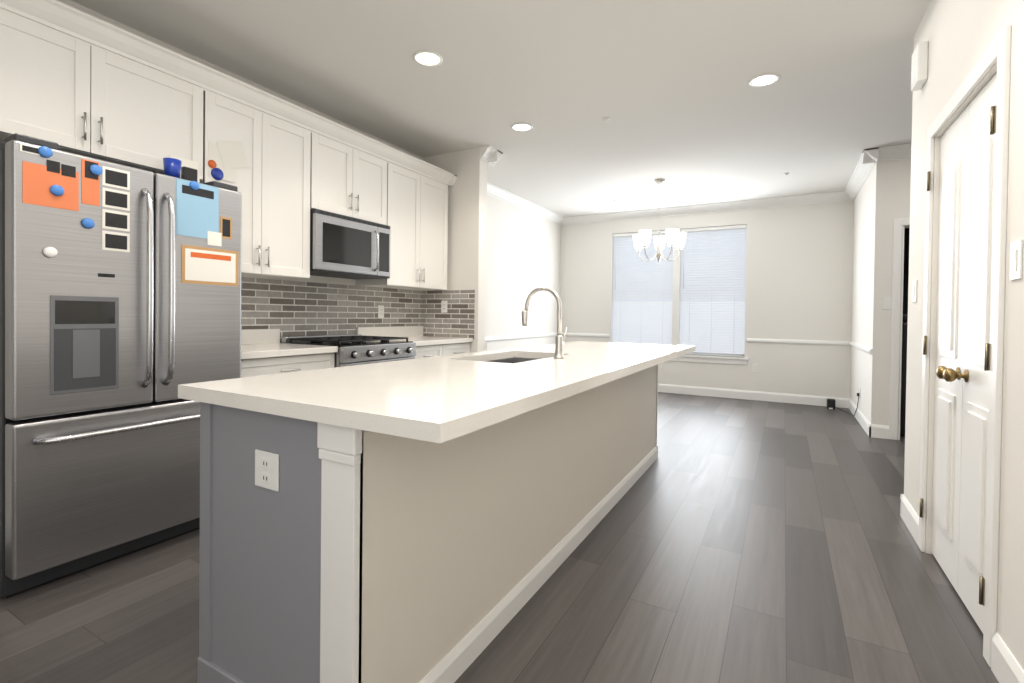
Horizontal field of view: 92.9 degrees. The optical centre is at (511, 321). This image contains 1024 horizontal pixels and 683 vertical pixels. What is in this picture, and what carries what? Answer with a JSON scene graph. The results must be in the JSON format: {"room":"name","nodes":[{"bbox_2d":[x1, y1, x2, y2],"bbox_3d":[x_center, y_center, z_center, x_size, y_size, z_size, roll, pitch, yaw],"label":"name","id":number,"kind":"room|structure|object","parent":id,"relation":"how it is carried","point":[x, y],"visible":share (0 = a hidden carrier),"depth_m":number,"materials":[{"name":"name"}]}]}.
{"room":"kitchen","nodes":[
{"label":"kitchen","id":0,"kind":"room"},
{"bbox_2d":[57,0,560,350],"bbox_3d":[-1.628,-0.311,3.995,0.140,2.770,10.030,1,1,29],"label":"wall","id":1,"kind":"structure","parent":0,"point":[523,254],"depth_m":6.75,"materials":[{"name":"paint"}]},
{"bbox_2d":[0,0,111,160],"bbox_3d":[-2.283,-1.091,2.269,0.355,0.556,0.505,1,1,29],"label":"upper cabinet","id":2,"kind":"object","parent":1,"relation":"attached to","point":[75,81],"depth_m":2.24,"materials":[{"name":"white wood"}]},
{"bbox_2d":[108,44,207,182],"bbox_3d":[-2.076,-1.093,2.639,0.355,0.556,0.584,1,1,29],"label":"upper cabinet","id":3,"kind":"object","parent":1,"relation":"attached to","point":[159,111],"depth_m":2.60,"materials":[{"name":"white wood"}]},
{"bbox_2d":[208,84,315,279],"bbox_3d":[-1.757,-0.839,3.218,0.355,1.070,0.724,1,1,29],"label":"upper cabinet","id":4,"kind":"object","parent":1,"relation":"attached to","point":[277,186],"depth_m":3.18,"materials":[{"name":"white wood"}]},
{"bbox_2d":[208,142,248,182],"bbox_3d":[-1.705,-0.970,2.935,0.006,0.272,0.248,1,1,29],"label":"art","id":5,"kind":"object","parent":4,"relation":"attached to","point":[226,160],"visible":1,"depth_m":2.92,"materials":[{"name":"white paper"}]},
{"bbox_2d":[312,128,391,224],"bbox_3d":[-1.391,-1.092,3.864,0.355,0.571,0.756,1,1,29],"label":"upper cabinet","id":6,"kind":"object","parent":1,"relation":"attached to","point":[353,180],"depth_m":3.76,"materials":[{"name":"white wood"}]},
{"bbox_2d":[310,209,389,279],"bbox_3d":[-1.358,-0.580,3.848,0.442,0.438,0.748,1,1,29],"label":"over-the-range microwave","id":7,"kind":"object","parent":6,"relation":"attached to","point":[344,246],"visible":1,"depth_m":3.70,"materials":[{"name":"silver metal"}]},
{"bbox_2d":[241,277,474,342],"bbox_3d":[-1.237,-0.063,3.882,0.660,0.485,2.388,1,1,29],"label":"backsplash","id":8,"kind":"structure","parent":1,"relation":"attached to","point":[292,308],"depth_m":4.18,"materials":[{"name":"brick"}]},
{"bbox_2d":[378,305,383,317],"bbox_3d":[-1.224,-0.088,4.555,0.008,0.118,0.075,1,1,29],"label":"outlet","id":9,"kind":"object","parent":1,"relation":"attached to","point":[380,311],"visible":1,"depth_m":4.55,"materials":[{"name":"white plastic"}]},
{"bbox_2d":[357,156,451,290],"bbox_3d":[-1.001,-0.847,4.571,0.355,1.070,0.848,1,1,29],"label":"upper cabinet","id":10,"kind":"object","parent":1,"relation":"attached to","point":[417,199],"depth_m":4.44,"materials":[{"name":"white wood"}]},
{"bbox_2d":[485,333,556,341],"bbox_3d":[-0.027,0.230,6.712,0.022,0.060,3.450,1,1,29],"label":"trim","id":11,"kind":"structure","parent":1,"relation":"attached to","point":[498,338],"depth_m":6.90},
{"bbox_2d":[487,182,563,225],"bbox_3d":[0.000,-1.653,6.606,0.112,0.112,3.310,1,1,29],"label":"crown molding","id":12,"kind":"structure","parent":1,"relation":"attached to","point":[496,192],"depth_m":6.86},
{"bbox_2d":[423,147,486,352],"bbox_3d":[-0.600,-0.311,4.973,0.700,2.770,0.140,1,1,29],"label":"wall","id":13,"kind":"structure","parent":0,"point":[467,228],"depth_m":4.81,"materials":[{"name":"paint"}]},
{"bbox_2d":[441,301,446,312],"bbox_3d":[-0.686,-0.146,4.927,0.075,0.118,0.008,1,1,29],"label":"outlet","id":14,"kind":"object","parent":13,"relation":"attached to","point":[443,306],"visible":1,"depth_m":4.93,"materials":[{"name":"white plastic"}]},
{"bbox_2d":[480,147,502,165],"bbox_3d":[-0.427,-1.639,5.001,0.692,0.112,0.132,1,1,29],"label":"crown molding","id":15,"kind":"structure","parent":13,"relation":"attached to","point":[490,155],"depth_m":4.78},
{"bbox_2d":[0,392,998,682],"bbox_3d":[1.156,1.177,2.425,6.900,0.100,10.390,1,1,29],"label":"floor","id":16,"kind":"structure","parent":0,"point":[730,540],"depth_m":2.01,"materials":[{"name":"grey wood"}]},
{"bbox_2d":[0,133,241,597],"bbox_3d":[-1.962,0.102,2.397,0.788,1.975,0.902,1,1,29],"label":"fridge","id":17,"kind":"object","parent":16,"relation":"on","point":[120,303],"visible":0.9,"depth_m":2.09,"materials":[{"name":"silver metal"}]},
{"bbox_2d":[241,329,337,377],"bbox_3d":[-1.646,0.574,3.166,0.641,1.020,0.725,1,1,29],"label":"base cabinet","id":18,"kind":"object","parent":16,"relation":"on","point":[265,352],"visible":0.19,"depth_m":3.11,"materials":[{"name":"white wood"}]},
{"bbox_2d":[281,334,415,367],"bbox_3d":[-1.230,0.600,3.784,0.730,0.962,0.748,1,1,29],"label":"range","id":19,"kind":"object","parent":16,"relation":"on","point":[356,349],"visible":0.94,"depth_m":3.61,"materials":[{"name":"silver metal"}]},
{"bbox_2d":[356,326,472,358],"bbox_3d":[-0.882,0.566,4.534,0.641,1.020,0.892,1,1,29],"label":"base cabinet","id":20,"kind":"object","parent":16,"relation":"on","point":[430,346],"visible":0.23,"depth_m":4.50,"materials":[{"name":"white wood"}]},
{"bbox_2d":[198,353,657,682],"bbox_3d":[0.095,0.670,2.729,0.726,0.880,3.218,1,1,29],"label":"kitchen island","id":21,"kind":"object","parent":16,"relation":"on","point":[437,519],"depth_m":1.42,"materials":[{"name":"grey wood"}]},
{"bbox_2d":[255,449,278,491],"bbox_3d":[-0.672,0.408,1.332,0.100,0.100,0.008,1,1,29],"label":"outlet","id":22,"kind":"object","parent":21,"relation":"attached to","point":[267,470],"visible":1,"depth_m":1.33,"materials":[{"name":"white plastic"}]},
{"bbox_2d":[286,343,695,444],"bbox_3d":[0.441,0.217,2.527,0.480,0.040,3.260,1,1,29],"label":"island countertop","id":23,"kind":"structure","parent":21,"relation":"on","point":[451,406],"depth_m":1.36,"materials":[{"name":"white stone"}]},
{"bbox_2d":[522,286,566,358],"bbox_3d":[0.169,0.003,2.590,0.249,0.376,0.082,1,1,29],"label":"faucet","id":24,"kind":"object","parent":23,"relation":"on","point":[559,341],"visible":1,"depth_m":2.53,"materials":[{"name":"silver metal"}]},
{"bbox_2d":[827,398,835,408],"bbox_3d":[4.058,1.053,6.189,0.090,0.124,0.105,1,1,29],"label":"speaker","id":25,"kind":"object","parent":16,"relation":"on","point":[831,403],"visible":1,"depth_m":6.16},
{"bbox_2d":[836,393,858,415],"bbox_3d":[3.982,0.957,5.797,0.165,0.316,0.767,1,1,29],"label":"power cord","id":26,"kind":"object","parent":16,"relation":"on","point":[856,408],"visible":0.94,"depth_m":5.53,"materials":[{"name":"black plastic"}]},
{"bbox_2d":[900,314,907,435],"bbox_3d":[3.914,0.529,4.849,0.130,1.198,0.280,1,1,29],"label":"coat","id":27,"kind":"object","parent":16,"relation":"on","point":[903,374],"visible":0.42,"depth_m":4.74,"materials":[{"name":"fabric"}]},
{"bbox_2d":[71,0,930,216],"bbox_3d":[1.190,-1.693,2.390,6.900,0.100,10.390,1,1,29],"label":"ceiling","id":28,"kind":"structure","parent":0,"point":[680,102],"depth_m":3.35,"materials":[{"name":"paint"}]},
{"bbox_2d":[413,50,442,66],"bbox_3d":[-0.535,-1.668,3.096,0.190,0.008,0.190,1,1,29],"label":"recessed light","id":29,"kind":"object","parent":28,"relation":"in","point":[427,58],"visible":1,"depth_m":3.09,"materials":[{"name":"white plastic"}]},
{"bbox_2d":[511,123,532,131],"bbox_3d":[0.085,-1.674,4.205,0.190,0.008,0.190,1,1,29],"label":"recessed light","id":30,"kind":"object","parent":28,"relation":"in","point":[521,127],"visible":1,"depth_m":4.20,"materials":[{"name":"white plastic"}]},
{"bbox_2d":[633,179,686,262],"bbox_3d":[1.742,-1.188,5.801,0.617,0.980,0.622,1,1,29],"label":"chandelier","id":31,"kind":"object","parent":28,"relation":"hanging from","point":[642,238],"visible":1,"depth_m":5.74,"materials":[{"name":"white glass"}]},
{"bbox_2d":[749,73,779,86],"bbox_3d":[1.723,-1.644,3.324,0.190,0.008,0.190,1,1,29],"label":"recessed light","id":32,"kind":"object","parent":28,"relation":"in","point":[766,79],"visible":1,"depth_m":3.31,"materials":[{"name":"white plastic"}]},
{"bbox_2d":[560,201,853,397],"bbox_3d":[3.639,-0.281,6.717,6.400,2.770,0.140,1,1,29],"label":"wall","id":33,"kind":"structure","parent":0,"point":[799,272],"depth_m":6.67,"materials":[{"name":"paint"}]},
{"bbox_2d":[561,333,608,337],"bbox_3d":[1.190,0.229,7.995,0.835,0.060,0.022,1,1,29],"label":"trim","id":34,"kind":"structure","parent":33,"relation":"attached to","point":[567,334],"depth_m":7.97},
{"bbox_2d":[610,229,673,341],"bbox_3d":[2.034,-0.454,7.604,0.959,1.886,0.124,1,1,29],"label":"window","id":35,"kind":"structure","parent":33,"relation":"in","point":[612,277],"depth_m":7.76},
{"bbox_2d":[612,230,672,344],"bbox_3d":[2.023,-0.450,7.585,0.933,1.869,0.069,1,1,29],"label":"window blind","id":36,"kind":"object","parent":35,"relation":"attached to","point":[648,320],"visible":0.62,"depth_m":7.59,"materials":[{"name":"white plastic"}]},
{"bbox_2d":[669,355,748,364],"bbox_3d":[2.437,0.547,7.342,2.050,0.100,0.120,1,1,29],"label":"window sill","id":37,"kind":"structure","parent":33,"relation":"attached to","point":[715,359],"depth_m":7.03,"materials":[{"name":"white wood"}]},
{"bbox_2d":[564,191,854,225],"bbox_3d":[2.572,-1.629,7.161,4.060,0.112,0.112,1,1,29],"label":"crown molding","id":38,"kind":"structure","parent":33,"relation":"attached to","point":[830,197],"depth_m":6.97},
{"bbox_2d":[678,223,746,357],"bbox_3d":[2.923,-0.438,7.108,0.909,1.886,0.124,1,1,29],"label":"window","id":39,"kind":"structure","parent":33,"relation":"in","point":[680,270],"depth_m":7.14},
{"bbox_2d":[679,225,746,356],"bbox_3d":[2.911,-0.433,7.089,0.883,1.869,0.069,1,1,29],"label":"window blind","id":40,"kind":"object","parent":39,"relation":"attached to","point":[714,332],"visible":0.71,"depth_m":7.08,"materials":[{"name":"white plastic"}]},
{"bbox_2d":[658,384,847,407],"bbox_3d":[2.564,1.022,7.236,4.060,0.125,0.014,1,1,29],"label":"baseboard","id":41,"kind":"structure","parent":33,"relation":"attached to","point":[678,389],"depth_m":6.78,"materials":[{"name":"white wood"}]},
{"bbox_2d":[747,338,847,345],"bbox_3d":[3.799,0.278,6.537,1.165,0.060,0.022,1,1,29],"label":"trim","id":42,"kind":"structure","parent":33,"relation":"attached to","point":[778,341],"depth_m":6.51,"materials":[{"name":"white wood"}]},
{"bbox_2d":[850,168,873,420],"bbox_3d":[4.026,-0.262,5.504,0.140,2.770,1.600,1,1,29],"label":"wall","id":43,"kind":"structure","parent":0,"point":[861,283],"depth_m":5.40,"materials":[{"name":"paint"}]},
{"bbox_2d":[844,159,875,198],"bbox_3d":[3.866,-1.592,5.431,0.112,0.112,1.590,1,1,29],"label":"crown molding","id":44,"kind":"structure","parent":43,"relation":"attached to","point":[860,175],"depth_m":5.50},
{"bbox_2d":[848,341,872,354],"bbox_3d":[3.914,0.292,5.489,0.022,0.060,1.740,1,1,29],"label":"trim","id":45,"kind":"structure","parent":43,"relation":"attached to","point":[866,349],"depth_m":5.30,"materials":[{"name":"white wood"}]},
{"bbox_2d":[848,398,874,437],"bbox_3d":[3.909,1.060,5.477,0.034,0.125,1.734,1,1,29],"label":"baseboard","id":46,"kind":"structure","parent":43,"relation":"attached to","point":[869,428],"depth_m":5.14,"materials":[{"name":"white wood"}]},
{"bbox_2d":[869,159,910,425],"bbox_3d":[4.562,-0.239,4.208,2.340,2.770,0.140,1,1,29],"label":"wall","id":47,"kind":"structure","parent":0,"point":[892,189],"depth_m":4.68,"materials":[{"name":"paint"}]},
{"bbox_2d":[860,143,911,166],"bbox_3d":[4.467,-1.569,4.109,2.452,0.112,0.112,1,1,29],"label":"crown molding","id":48,"kind":"structure","parent":47,"relation":"attached to","point":[869,159],"depth_m":4.61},
{"bbox_2d":[889,218,909,439],"bbox_3d":[4.065,0.086,4.478,0.940,2.100,0.156,1,1,29],"label":"door frame","id":49,"kind":"structure","parent":47,"relation":"attached to","point":[896,329],"depth_m":4.62,"materials":[{"name":"white wood"}]},
{"bbox_2d":[903,228,909,313],"bbox_3d":[4.655,-0.250,5.164,1.250,2.770,0.100,1,1,29],"label":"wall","id":50,"kind":"structure","parent":0,"point":[906,269],"depth_m":5.30,"materials":[{"name":"black"}]},
{"bbox_2d":[904,0,1023,670],"bbox_3d":[0.917,-0.234,0.207,0.140,2.770,5.900,1,1,29],"label":"wall","id":51,"kind":"structure","parent":0,"point":[960,36],"depth_m":1.87,"materials":[{"name":"paint"}]},
{"bbox_2d":[900,494,918,544],"bbox_3d":[2.162,1.073,2.637,0.014,0.125,0.415,1,1,29],"label":"baseboard","id":52,"kind":"structure","parent":51,"relation":"attached to","point":[908,514],"depth_m":2.64,"materials":[{"name":"white wood"}]},
{"bbox_2d":[912,280,916,301],"bbox_3d":[2.201,-0.164,2.663,0.010,0.118,0.075,1,1,29],"label":"light switch","id":53,"kind":"object","parent":51,"relation":"attached to","point":[914,298],"visible":1,"depth_m":2.65,"materials":[{"name":"white plastic"}]},
{"bbox_2d":[911,41,927,90],"bbox_3d":[2.151,-1.344,2.571,0.046,0.200,0.140,1,1,29],"label":"door chime","id":54,"kind":"object","parent":51,"relation":"attached to","point":[919,71],"visible":1,"depth_m":2.52,"materials":[{"name":"white plastic"}]},
{"bbox_2d":[931,105,968,592],"bbox_3d":[1.940,0.120,2.191,0.108,2.014,0.414,1,1,29],"label":"closet door","id":55,"kind":"structure","parent":51,"relation":"in","point":[950,335],"depth_m":2.12,"materials":[{"name":"white wood"}]},
{"bbox_2d":[918,25,1010,667],"bbox_3d":[1.826,0.089,2.016,0.027,2.100,0.980,1,1,29],"label":"door frame","id":56,"kind":"structure","parent":51,"relation":"attached to","point":[998,51],"depth_m":1.62,"materials":[{"name":"white wood"}]},
{"bbox_2d":[943,73,996,632],"bbox_3d":[1.736,0.122,1.827,0.108,2.014,0.414,1,1,29],"label":"closet door","id":57,"kind":"structure","parent":51,"relation":"in","point":[974,375],"depth_m":1.83,"materials":[{"name":"white wood"}]},
{"bbox_2d":[991,632,1023,682],"bbox_3d":[0.486,1.090,-0.361,0.014,0.125,4.475,1,1,29],"label":"baseboard","id":58,"kind":"structure","parent":51,"relation":"attached to","point":[1006,667],"depth_m":1.51,"materials":[{"name":"white wood"}]},
{"bbox_2d":[1010,240,1022,279],"bbox_3d":[1.553,-0.188,1.502,0.010,0.118,0.075,1,1,29],"label":"light switch","id":59,"kind":"object","parent":51,"relation":"attached to","point":[1016,260],"visible":1,"depth_m":1.49,"materials":[{"name":"white plastic"}]}
]}

